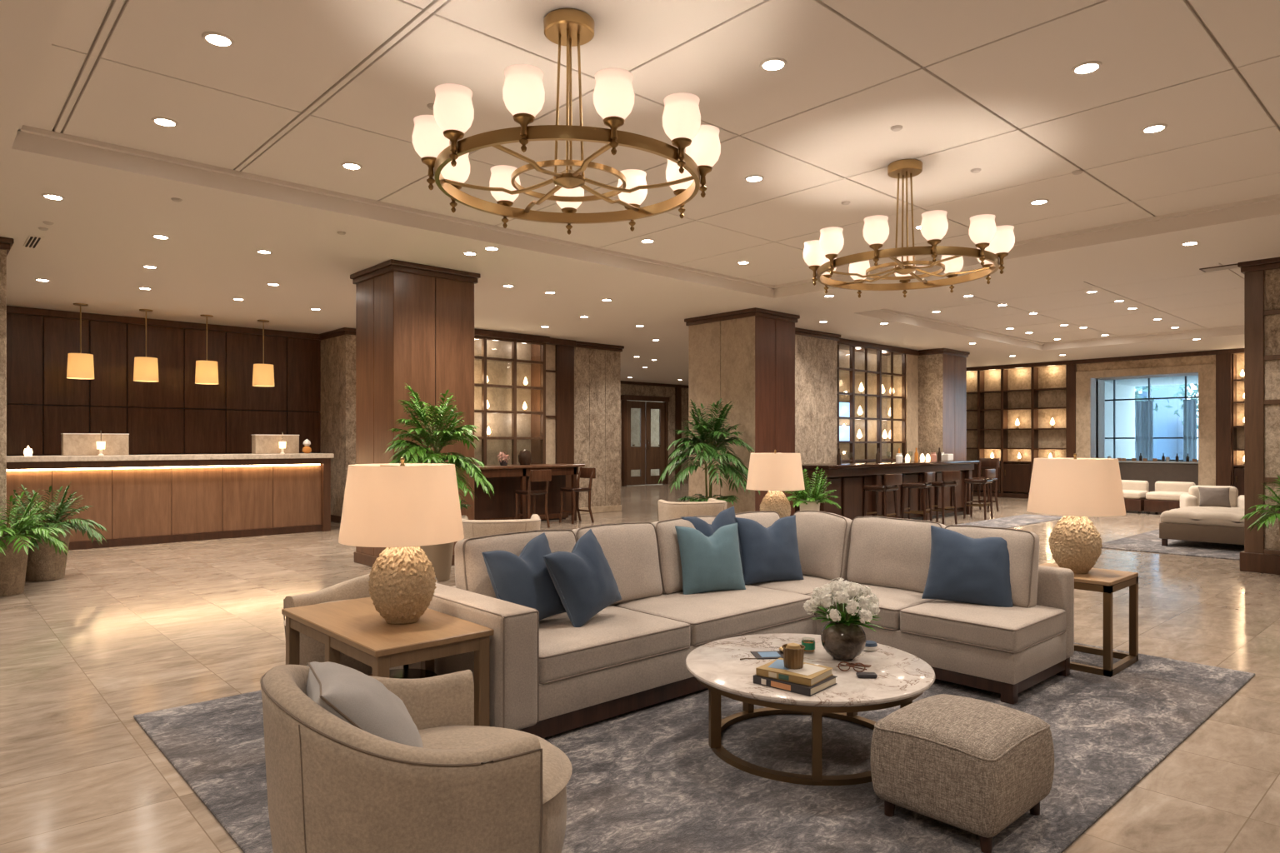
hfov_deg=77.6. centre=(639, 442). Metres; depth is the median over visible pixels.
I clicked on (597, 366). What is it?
stone column
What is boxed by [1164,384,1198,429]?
street tree
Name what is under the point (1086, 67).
recessed light
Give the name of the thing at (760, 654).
picture
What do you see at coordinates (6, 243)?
wall pillar
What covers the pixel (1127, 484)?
cushion
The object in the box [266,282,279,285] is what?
recessed light
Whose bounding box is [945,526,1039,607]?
cushion
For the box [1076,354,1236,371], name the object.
wall
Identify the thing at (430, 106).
ceiling sensor
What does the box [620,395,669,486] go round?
door
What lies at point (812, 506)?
pot
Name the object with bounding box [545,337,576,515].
wall panel
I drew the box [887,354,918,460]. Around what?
wall strip
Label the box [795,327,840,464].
wall
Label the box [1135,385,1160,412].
street tree
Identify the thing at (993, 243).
chandelier
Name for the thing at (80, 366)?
pendant lamp
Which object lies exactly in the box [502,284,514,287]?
recessed light
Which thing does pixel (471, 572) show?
cushion
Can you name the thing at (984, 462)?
bar chair
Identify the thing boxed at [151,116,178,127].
recessed light
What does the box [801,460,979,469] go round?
countertop
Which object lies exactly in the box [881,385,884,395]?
lamp
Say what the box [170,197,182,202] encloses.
ceiling sensor
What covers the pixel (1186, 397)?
window
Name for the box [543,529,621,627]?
throw pillow
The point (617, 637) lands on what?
seat cushion
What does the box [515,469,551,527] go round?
bar stool
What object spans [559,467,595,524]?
bar stool
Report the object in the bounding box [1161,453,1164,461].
bottle
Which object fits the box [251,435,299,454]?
screen
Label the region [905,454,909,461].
candle lamp
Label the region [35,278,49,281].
recessed light
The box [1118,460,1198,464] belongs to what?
countertop
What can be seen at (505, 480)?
bar counter
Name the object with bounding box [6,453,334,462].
countertop
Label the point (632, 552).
cushion
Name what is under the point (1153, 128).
recessed light
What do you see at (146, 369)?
pendant lamp
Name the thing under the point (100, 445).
desk lamp
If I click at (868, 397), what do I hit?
shelf
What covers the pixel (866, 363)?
display
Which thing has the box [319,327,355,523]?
pier
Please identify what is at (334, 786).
barrel armchair
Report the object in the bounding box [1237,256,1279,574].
column
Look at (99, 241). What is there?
ceiling
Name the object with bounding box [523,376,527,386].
lamp
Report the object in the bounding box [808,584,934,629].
seat cushion
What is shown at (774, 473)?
table lamp
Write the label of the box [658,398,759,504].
potted palm
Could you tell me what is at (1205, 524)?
daybed
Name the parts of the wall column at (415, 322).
panel, moulding, crown moulding, panel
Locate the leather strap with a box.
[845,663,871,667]
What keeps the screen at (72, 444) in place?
on the reception desk at (138, 499)
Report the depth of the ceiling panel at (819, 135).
5.42 m
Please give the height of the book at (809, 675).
0.033 m
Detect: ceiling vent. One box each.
[23,235,44,248]
[1199,263,1239,272]
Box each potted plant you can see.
[0,490,69,596]
[10,482,107,581]
[1240,475,1279,534]
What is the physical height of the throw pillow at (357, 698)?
0.340 m
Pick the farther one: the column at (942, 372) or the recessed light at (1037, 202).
the column at (942, 372)
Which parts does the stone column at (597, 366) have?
crown moulding, moulding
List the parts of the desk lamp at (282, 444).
lamp shade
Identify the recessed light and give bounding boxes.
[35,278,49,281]
[41,193,64,199]
[137,287,151,289]
[141,265,157,269]
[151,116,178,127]
[151,234,169,239]
[201,31,234,47]
[231,298,244,300]
[255,250,272,254]
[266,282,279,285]
[310,308,321,310]
[340,162,362,169]
[462,251,477,255]
[484,246,499,250]
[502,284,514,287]
[544,291,555,294]
[601,299,612,301]
[640,239,654,243]
[736,260,749,264]
[744,175,764,182]
[759,57,787,71]
[823,295,834,297]
[914,225,920,229]
[962,295,974,297]
[1029,199,1049,204]
[1071,60,1102,74]
[1085,290,1098,293]
[1113,300,1124,302]
[1140,123,1167,133]
[1180,241,1199,245]
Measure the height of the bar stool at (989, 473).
0.981 m
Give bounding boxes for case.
[855,672,877,678]
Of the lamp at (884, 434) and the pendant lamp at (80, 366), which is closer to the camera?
the pendant lamp at (80, 366)
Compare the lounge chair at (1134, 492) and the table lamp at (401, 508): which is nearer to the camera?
the table lamp at (401, 508)
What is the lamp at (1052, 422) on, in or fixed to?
on the shelving at (1034, 397)
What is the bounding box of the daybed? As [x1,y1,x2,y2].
[1159,506,1244,545]
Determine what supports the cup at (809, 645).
on the coffee table at (902, 677)
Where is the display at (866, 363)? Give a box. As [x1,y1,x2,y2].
[837,338,919,463]
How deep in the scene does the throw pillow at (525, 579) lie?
4.41 m
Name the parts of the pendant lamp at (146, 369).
lamp shade, rod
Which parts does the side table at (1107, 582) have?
floor rail, leg, leg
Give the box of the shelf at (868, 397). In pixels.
[868,397,899,399]
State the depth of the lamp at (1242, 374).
17.94 m
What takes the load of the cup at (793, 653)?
on the book at (809, 675)
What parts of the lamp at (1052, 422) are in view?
lamp shade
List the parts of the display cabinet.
panel, crown moulding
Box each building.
[1135,385,1184,461]
[1196,419,1198,459]
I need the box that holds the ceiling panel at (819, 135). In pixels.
[22,0,1279,342]
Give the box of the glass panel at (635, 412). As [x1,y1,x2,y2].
[630,400,661,476]
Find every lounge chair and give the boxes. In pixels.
[1121,480,1148,514]
[1144,481,1195,514]
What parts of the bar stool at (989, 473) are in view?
leg, leg, seat, leg, backrest, leg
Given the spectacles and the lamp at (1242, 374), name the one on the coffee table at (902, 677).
the spectacles
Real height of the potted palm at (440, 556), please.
2.152 m
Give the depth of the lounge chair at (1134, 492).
16.90 m
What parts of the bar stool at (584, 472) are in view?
leg, leg, seat, leg, post, backrest, leg, post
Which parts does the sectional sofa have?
armrest, seat, seat, frame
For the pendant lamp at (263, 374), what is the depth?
13.61 m
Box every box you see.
[863,640,877,651]
[942,454,953,460]
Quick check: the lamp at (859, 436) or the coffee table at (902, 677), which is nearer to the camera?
the coffee table at (902, 677)
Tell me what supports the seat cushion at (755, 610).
on the sectional sofa
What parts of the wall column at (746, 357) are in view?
panel, crown moulding, panel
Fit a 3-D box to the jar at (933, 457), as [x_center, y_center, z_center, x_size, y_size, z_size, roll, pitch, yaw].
[5.986,0.294,16.254,0.130,0.170,0.127,0,0,-43]
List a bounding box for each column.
[350,259,480,567]
[574,341,624,514]
[684,307,799,515]
[896,348,969,460]
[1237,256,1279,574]
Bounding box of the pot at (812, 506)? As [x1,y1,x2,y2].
[799,500,819,510]
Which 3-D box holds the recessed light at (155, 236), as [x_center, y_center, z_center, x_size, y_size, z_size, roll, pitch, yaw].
[-4.886,-2.095,8.124,0.164,0.009,0.164,0,0,-43]
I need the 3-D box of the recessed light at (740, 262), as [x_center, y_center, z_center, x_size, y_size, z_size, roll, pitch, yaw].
[1.303,-2.265,10.042,0.164,0.009,0.164,0,0,-43]
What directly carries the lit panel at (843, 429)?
on the display at (866, 363)
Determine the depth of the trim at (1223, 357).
18.12 m
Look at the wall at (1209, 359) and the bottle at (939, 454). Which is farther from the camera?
the wall at (1209, 359)
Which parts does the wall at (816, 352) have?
crown moulding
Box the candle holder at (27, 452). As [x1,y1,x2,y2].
[23,445,32,455]
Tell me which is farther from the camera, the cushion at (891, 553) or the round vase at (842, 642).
the cushion at (891, 553)
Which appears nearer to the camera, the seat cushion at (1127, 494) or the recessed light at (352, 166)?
the recessed light at (352, 166)
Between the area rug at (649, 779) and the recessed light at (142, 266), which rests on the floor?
the area rug at (649, 779)
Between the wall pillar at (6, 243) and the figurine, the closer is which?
the wall pillar at (6, 243)
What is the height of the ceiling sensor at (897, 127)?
0.020 m
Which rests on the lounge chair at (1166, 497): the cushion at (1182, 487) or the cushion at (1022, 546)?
the cushion at (1182, 487)
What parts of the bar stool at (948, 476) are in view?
leg, leg, leg, seat, backrest, leg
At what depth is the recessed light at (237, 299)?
11.68 m
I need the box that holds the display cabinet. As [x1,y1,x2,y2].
[474,328,549,465]
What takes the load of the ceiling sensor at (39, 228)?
attached to the ceiling at (99, 241)
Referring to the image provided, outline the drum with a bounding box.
[368,668,437,679]
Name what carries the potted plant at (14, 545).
on the floor
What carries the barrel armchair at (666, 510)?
on the floor
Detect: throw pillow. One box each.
[305,661,423,748]
[481,532,565,620]
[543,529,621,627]
[675,522,745,594]
[680,506,741,562]
[735,515,804,585]
[921,525,1012,607]
[1197,486,1230,507]
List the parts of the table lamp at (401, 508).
lamp shade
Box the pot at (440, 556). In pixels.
[420,542,454,582]
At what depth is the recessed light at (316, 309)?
12.54 m
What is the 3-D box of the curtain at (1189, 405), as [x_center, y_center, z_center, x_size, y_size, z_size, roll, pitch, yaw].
[14.966,0.140,21.673,0.060,2.620,0.300,0,0,-43]
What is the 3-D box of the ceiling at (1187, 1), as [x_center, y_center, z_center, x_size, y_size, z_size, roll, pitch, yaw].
[5.332,-2.311,8.713,18.560,0.039,8.830,0,0,-43]
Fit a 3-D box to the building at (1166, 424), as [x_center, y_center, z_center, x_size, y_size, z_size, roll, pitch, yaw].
[23.247,-3.000,38.229,6.050,9.000,3.500,0,0,-43]
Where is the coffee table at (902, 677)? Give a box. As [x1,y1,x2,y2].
[685,633,934,785]
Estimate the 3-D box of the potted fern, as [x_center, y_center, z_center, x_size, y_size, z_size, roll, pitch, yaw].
[2.074,0.900,9.791,0.745,1.200,0.711,0,0,22]
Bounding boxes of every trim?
[620,380,688,483]
[966,348,1244,486]
[1075,363,1215,485]
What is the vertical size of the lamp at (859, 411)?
0.284 m
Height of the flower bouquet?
0.300 m
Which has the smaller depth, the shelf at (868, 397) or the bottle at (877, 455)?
the bottle at (877, 455)
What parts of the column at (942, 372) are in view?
panel, crown moulding, panel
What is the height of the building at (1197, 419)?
2.600 m
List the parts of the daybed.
mattress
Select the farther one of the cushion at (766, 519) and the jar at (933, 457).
the jar at (933, 457)
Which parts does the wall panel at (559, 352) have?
panel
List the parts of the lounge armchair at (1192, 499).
armrest, armrest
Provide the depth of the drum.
3.97 m
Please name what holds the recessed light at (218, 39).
attached to the ceiling panel at (819, 135)
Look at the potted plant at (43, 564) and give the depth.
8.65 m
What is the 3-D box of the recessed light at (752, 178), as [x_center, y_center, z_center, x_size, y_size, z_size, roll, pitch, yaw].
[0.981,-2.265,6.843,0.164,0.009,0.164,0,0,-43]
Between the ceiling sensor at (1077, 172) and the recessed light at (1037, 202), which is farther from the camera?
the recessed light at (1037, 202)
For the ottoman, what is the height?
0.422 m
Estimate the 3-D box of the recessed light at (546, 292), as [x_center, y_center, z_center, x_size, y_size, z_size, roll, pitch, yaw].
[-1.259,-2.095,11.148,0.164,0.009,0.164,0,0,-43]
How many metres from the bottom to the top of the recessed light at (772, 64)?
0.009 m
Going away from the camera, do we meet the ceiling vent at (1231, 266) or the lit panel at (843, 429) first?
the ceiling vent at (1231, 266)
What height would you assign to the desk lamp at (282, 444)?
0.360 m
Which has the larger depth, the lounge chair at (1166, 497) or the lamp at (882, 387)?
the lamp at (882, 387)
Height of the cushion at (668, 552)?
0.520 m
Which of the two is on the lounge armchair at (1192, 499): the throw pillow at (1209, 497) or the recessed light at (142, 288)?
the throw pillow at (1209, 497)
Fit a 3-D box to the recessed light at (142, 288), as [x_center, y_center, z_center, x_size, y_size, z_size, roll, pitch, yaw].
[-6.739,-2.095,10.847,0.164,0.009,0.164,0,0,-43]
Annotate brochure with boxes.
[750,650,783,659]
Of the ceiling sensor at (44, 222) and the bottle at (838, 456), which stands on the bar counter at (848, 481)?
the bottle at (838, 456)
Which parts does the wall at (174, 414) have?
crown moulding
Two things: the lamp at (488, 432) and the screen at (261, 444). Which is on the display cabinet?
the lamp at (488, 432)
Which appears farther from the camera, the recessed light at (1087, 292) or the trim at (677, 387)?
the trim at (677, 387)
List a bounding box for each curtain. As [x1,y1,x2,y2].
[1135,400,1153,460]
[1183,399,1196,461]
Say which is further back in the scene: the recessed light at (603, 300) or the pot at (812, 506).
the recessed light at (603, 300)
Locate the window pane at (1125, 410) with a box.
[1105,382,1134,459]
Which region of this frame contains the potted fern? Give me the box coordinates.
[784,466,841,510]
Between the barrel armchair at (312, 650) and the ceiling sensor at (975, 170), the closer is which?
the barrel armchair at (312, 650)
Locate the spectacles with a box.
[836,661,866,672]
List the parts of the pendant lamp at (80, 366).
lamp shade, rod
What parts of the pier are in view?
panel, moulding, crown moulding, panel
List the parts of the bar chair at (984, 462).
leg, post, seat, leg, backrest, leg, post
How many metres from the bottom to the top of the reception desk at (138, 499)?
1.310 m
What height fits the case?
0.020 m
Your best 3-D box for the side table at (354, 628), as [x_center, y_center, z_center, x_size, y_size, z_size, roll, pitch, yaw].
[-1.298,1.186,4.007,0.585,0.600,1.160,0,0,-43]
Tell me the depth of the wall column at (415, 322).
9.57 m
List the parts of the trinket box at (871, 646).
lid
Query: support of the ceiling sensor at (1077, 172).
attached to the ceiling panel at (819, 135)
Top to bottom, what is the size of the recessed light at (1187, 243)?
0.009 m
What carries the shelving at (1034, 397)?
on the floor
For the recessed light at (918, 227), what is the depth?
8.38 m
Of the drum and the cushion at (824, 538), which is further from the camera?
the cushion at (824, 538)
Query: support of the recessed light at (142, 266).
in the ceiling at (99, 241)
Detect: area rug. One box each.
[133,642,1254,852]
[945,514,1062,528]
[1101,530,1244,560]
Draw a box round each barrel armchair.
[260,665,572,852]
[283,574,438,675]
[461,514,540,539]
[657,498,727,521]
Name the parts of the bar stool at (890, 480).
leg, leg, seat, leg, backrest, leg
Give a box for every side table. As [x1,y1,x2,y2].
[281,597,494,726]
[1039,563,1138,677]
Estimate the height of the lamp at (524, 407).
0.230 m
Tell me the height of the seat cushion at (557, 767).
0.080 m
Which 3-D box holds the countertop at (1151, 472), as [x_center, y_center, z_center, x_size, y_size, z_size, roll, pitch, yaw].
[13.252,0.965,20.168,0.680,0.970,5.120,0,0,-43]
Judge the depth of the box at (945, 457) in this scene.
16.35 m
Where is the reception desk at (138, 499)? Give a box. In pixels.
[6,453,334,550]
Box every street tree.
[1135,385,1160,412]
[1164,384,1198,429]
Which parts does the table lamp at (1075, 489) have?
lamp shade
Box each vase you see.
[518,450,531,464]
[820,621,866,660]
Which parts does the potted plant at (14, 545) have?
pot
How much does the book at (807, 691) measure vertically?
0.034 m
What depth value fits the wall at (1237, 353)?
20.96 m
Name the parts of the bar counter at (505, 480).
panel, leg, leg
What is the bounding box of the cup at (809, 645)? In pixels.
[801,640,814,652]
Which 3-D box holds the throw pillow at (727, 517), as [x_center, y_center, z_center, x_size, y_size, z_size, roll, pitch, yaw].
[0.546,0.751,5.796,0.570,0.545,0.170,0,0,-38]
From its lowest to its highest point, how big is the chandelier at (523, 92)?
0.964 m
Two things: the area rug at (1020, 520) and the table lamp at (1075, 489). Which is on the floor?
the area rug at (1020, 520)
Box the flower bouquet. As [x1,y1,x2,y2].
[802,577,883,631]
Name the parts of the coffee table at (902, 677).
leg, leg, leg, leg, leg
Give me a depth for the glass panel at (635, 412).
29.84 m
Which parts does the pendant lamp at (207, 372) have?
lamp shade, rod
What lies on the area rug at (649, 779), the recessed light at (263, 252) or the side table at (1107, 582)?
the side table at (1107, 582)
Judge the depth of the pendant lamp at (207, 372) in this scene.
13.05 m
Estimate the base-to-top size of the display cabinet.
3.598 m
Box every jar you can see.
[895,453,902,462]
[930,452,936,460]
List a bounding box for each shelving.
[966,365,1066,499]
[1231,354,1244,495]
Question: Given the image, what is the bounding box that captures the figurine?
[302,439,311,453]
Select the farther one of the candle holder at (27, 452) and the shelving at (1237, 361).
the shelving at (1237, 361)
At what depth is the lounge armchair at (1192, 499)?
14.05 m
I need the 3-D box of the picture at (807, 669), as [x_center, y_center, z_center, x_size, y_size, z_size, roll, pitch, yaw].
[0.743,1.013,3.552,0.110,0.001,0.155,0,0,45]
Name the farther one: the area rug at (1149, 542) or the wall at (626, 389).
the wall at (626, 389)
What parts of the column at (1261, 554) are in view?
crown moulding, moulding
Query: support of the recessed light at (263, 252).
in the ceiling at (99, 241)
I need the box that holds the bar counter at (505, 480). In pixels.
[474,464,584,520]
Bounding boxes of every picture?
[757,651,780,657]
[768,660,789,669]
[787,664,826,675]
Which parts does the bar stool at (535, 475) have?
leg, leg, post, seat, leg, backrest, leg, post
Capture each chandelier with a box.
[412,8,720,234]
[803,159,1014,298]
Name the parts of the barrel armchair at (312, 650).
seat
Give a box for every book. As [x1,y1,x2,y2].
[753,675,837,696]
[755,658,833,686]
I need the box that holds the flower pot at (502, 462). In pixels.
[496,451,509,465]
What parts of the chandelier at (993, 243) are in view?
lamp shade, lamp shade, lamp shade, lamp shade, arm, arm, lamp shade, arm, rod, rod, lamp shade, rod, rod, arm, lamp shade, arm, lamp shade, arm, lamp shade, lamp shade, lamp shade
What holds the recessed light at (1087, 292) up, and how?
attached to the ceiling panel at (819, 135)
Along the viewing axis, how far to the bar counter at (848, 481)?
14.27 m
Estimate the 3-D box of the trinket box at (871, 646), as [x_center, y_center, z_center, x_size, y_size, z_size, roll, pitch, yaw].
[1.193,1.058,4.148,0.084,0.044,0.084,0,0,-43]
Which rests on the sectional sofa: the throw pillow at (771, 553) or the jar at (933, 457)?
the throw pillow at (771, 553)
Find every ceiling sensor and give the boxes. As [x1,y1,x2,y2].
[38,227,48,230]
[42,221,54,224]
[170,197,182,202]
[337,231,345,234]
[426,103,434,109]
[841,200,849,204]
[890,125,902,131]
[970,168,981,173]
[1071,170,1083,174]
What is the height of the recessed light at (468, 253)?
0.009 m
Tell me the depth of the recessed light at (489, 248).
8.62 m
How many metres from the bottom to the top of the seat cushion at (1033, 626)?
0.165 m
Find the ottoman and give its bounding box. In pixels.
[870,694,1054,852]
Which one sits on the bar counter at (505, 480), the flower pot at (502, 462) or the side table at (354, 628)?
the flower pot at (502, 462)
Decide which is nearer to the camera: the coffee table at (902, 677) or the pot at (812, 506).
the coffee table at (902, 677)
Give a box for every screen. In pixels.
[60,433,129,455]
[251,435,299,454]
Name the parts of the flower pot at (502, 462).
pot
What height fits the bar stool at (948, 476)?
0.981 m
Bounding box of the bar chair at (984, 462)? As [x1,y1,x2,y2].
[972,458,999,512]
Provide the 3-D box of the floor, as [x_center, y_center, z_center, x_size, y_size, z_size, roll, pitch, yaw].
[5.305,1.560,16.404,38.000,0.120,29.000,0,0,-43]
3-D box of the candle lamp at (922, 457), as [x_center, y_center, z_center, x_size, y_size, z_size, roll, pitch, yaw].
[5.729,0.299,16.164,0.100,0.160,0.098,0,0,-43]
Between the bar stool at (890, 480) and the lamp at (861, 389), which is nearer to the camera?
the bar stool at (890, 480)
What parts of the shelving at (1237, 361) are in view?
shelf, door, panel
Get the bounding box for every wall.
[6,305,320,455]
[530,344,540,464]
[620,384,688,486]
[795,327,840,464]
[966,353,1244,458]
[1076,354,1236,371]
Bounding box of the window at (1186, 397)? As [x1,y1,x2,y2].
[1105,375,1198,461]
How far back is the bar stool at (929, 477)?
14.04 m
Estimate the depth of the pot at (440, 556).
8.54 m
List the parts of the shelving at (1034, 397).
door, door, shelf, shelf, shelf, shelf, shelf, door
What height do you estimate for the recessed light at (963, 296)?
0.009 m
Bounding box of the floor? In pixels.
[0,483,1279,852]
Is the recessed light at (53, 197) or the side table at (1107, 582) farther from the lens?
the recessed light at (53, 197)
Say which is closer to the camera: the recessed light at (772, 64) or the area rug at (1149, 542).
the recessed light at (772, 64)
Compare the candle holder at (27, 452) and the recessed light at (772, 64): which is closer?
the recessed light at (772, 64)
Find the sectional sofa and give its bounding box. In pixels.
[403,510,1074,738]
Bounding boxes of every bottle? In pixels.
[836,448,841,464]
[875,448,879,462]
[914,448,918,461]
[937,447,941,460]
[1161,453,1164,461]
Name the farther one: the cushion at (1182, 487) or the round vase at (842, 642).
the cushion at (1182, 487)
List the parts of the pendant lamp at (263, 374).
rod, lamp shade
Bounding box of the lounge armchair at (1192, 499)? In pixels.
[1180,485,1244,508]
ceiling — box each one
[0,0,1279,386]
[51,0,1279,215]
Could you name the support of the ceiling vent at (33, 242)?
in the ceiling at (99, 241)
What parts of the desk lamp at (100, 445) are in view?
lamp shade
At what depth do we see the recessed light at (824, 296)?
11.42 m
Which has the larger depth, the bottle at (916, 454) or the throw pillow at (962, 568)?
the bottle at (916, 454)
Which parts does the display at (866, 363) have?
panel, crown moulding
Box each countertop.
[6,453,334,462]
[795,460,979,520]
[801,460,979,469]
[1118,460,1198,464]
[1118,460,1198,492]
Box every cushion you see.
[418,725,572,804]
[454,530,575,612]
[539,605,689,682]
[571,523,662,604]
[614,585,814,644]
[651,516,715,594]
[735,512,779,528]
[749,575,834,594]
[794,511,852,581]
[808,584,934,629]
[847,517,945,593]
[900,600,1065,651]
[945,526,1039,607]
[1121,480,1148,491]
[1122,490,1148,499]
[1145,491,1189,501]
[1155,481,1195,492]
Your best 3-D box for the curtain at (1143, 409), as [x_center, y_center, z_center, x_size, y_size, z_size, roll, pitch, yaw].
[14.222,0.140,22.483,0.059,2.620,0.450,0,0,-43]
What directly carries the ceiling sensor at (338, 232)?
attached to the ceiling at (99, 241)
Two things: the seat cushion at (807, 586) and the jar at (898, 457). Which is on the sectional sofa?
the seat cushion at (807, 586)
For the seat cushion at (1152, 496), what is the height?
0.171 m
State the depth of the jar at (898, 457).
15.18 m
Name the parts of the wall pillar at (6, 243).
panel, panel, crown moulding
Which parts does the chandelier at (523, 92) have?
lamp shade, lamp shade, lamp shade, arm, lamp shade, lamp shade, arm, arm, rod, rod, lamp shade, rod, rod, arm, arm, lamp shade, lamp shade, arm, lamp shade, lamp shade, lamp shade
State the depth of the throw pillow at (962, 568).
5.09 m
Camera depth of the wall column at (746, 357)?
12.86 m
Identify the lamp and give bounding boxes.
[66,303,94,379]
[96,430,105,455]
[133,309,158,382]
[195,315,218,384]
[252,320,274,386]
[279,441,285,454]
[338,457,464,624]
[486,426,490,436]
[522,401,526,411]
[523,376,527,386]
[745,450,804,518]
[856,429,862,441]
[857,405,862,417]
[858,382,864,394]
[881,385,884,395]
[882,430,887,441]
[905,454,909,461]
[920,453,924,460]
[925,453,930,461]
[1015,418,1019,428]
[1026,453,1125,574]
[1050,418,1054,428]
[1240,370,1244,379]
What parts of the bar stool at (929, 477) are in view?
leg, leg, seat, leg, backrest, leg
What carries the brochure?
on the coffee table at (902, 677)
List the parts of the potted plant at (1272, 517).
pot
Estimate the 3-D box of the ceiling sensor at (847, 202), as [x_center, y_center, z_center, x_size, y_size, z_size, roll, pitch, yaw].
[1.947,-2.260,7.535,0.084,0.020,0.083,0,0,-43]
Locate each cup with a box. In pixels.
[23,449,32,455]
[781,643,804,669]
[801,640,814,652]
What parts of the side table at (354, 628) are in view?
leg, leg, leg, leg, leg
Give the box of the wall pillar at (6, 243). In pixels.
[0,236,14,534]
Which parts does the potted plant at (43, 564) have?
pot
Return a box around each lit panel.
[839,401,849,417]
[839,425,849,441]
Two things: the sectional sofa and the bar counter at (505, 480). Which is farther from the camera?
the bar counter at (505, 480)
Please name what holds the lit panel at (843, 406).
on the display at (866, 363)
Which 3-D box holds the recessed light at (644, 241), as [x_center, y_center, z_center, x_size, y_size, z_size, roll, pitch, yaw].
[0.084,-2.265,8.963,0.164,0.009,0.164,0,0,-43]
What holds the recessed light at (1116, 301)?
attached to the ceiling panel at (819, 135)
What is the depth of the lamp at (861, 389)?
17.00 m
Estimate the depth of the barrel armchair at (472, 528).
7.87 m
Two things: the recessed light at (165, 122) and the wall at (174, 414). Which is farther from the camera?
the wall at (174, 414)
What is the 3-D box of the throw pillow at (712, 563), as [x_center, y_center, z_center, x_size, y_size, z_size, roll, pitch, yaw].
[0.496,0.812,5.548,0.509,0.471,0.218,0,0,-23]
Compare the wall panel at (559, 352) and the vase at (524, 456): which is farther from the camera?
the wall panel at (559, 352)
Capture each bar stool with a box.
[515,469,551,527]
[559,467,595,524]
[863,474,902,518]
[900,471,934,521]
[925,470,960,524]
[963,469,995,519]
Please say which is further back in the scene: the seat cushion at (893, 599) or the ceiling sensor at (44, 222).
the ceiling sensor at (44, 222)
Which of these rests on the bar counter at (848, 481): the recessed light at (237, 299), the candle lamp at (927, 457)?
the candle lamp at (927, 457)
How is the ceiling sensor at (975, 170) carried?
attached to the ceiling panel at (819, 135)
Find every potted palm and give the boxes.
[384,385,494,582]
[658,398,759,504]
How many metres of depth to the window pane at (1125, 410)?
28.93 m
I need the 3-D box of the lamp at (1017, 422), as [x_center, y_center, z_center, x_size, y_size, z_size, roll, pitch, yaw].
[10.235,-0.516,21.607,0.114,0.281,0.114,0,0,-43]
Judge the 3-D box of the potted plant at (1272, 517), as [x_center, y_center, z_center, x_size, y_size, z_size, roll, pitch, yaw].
[7.057,0.912,8.527,0.911,1.176,1.063,0,0,-33]

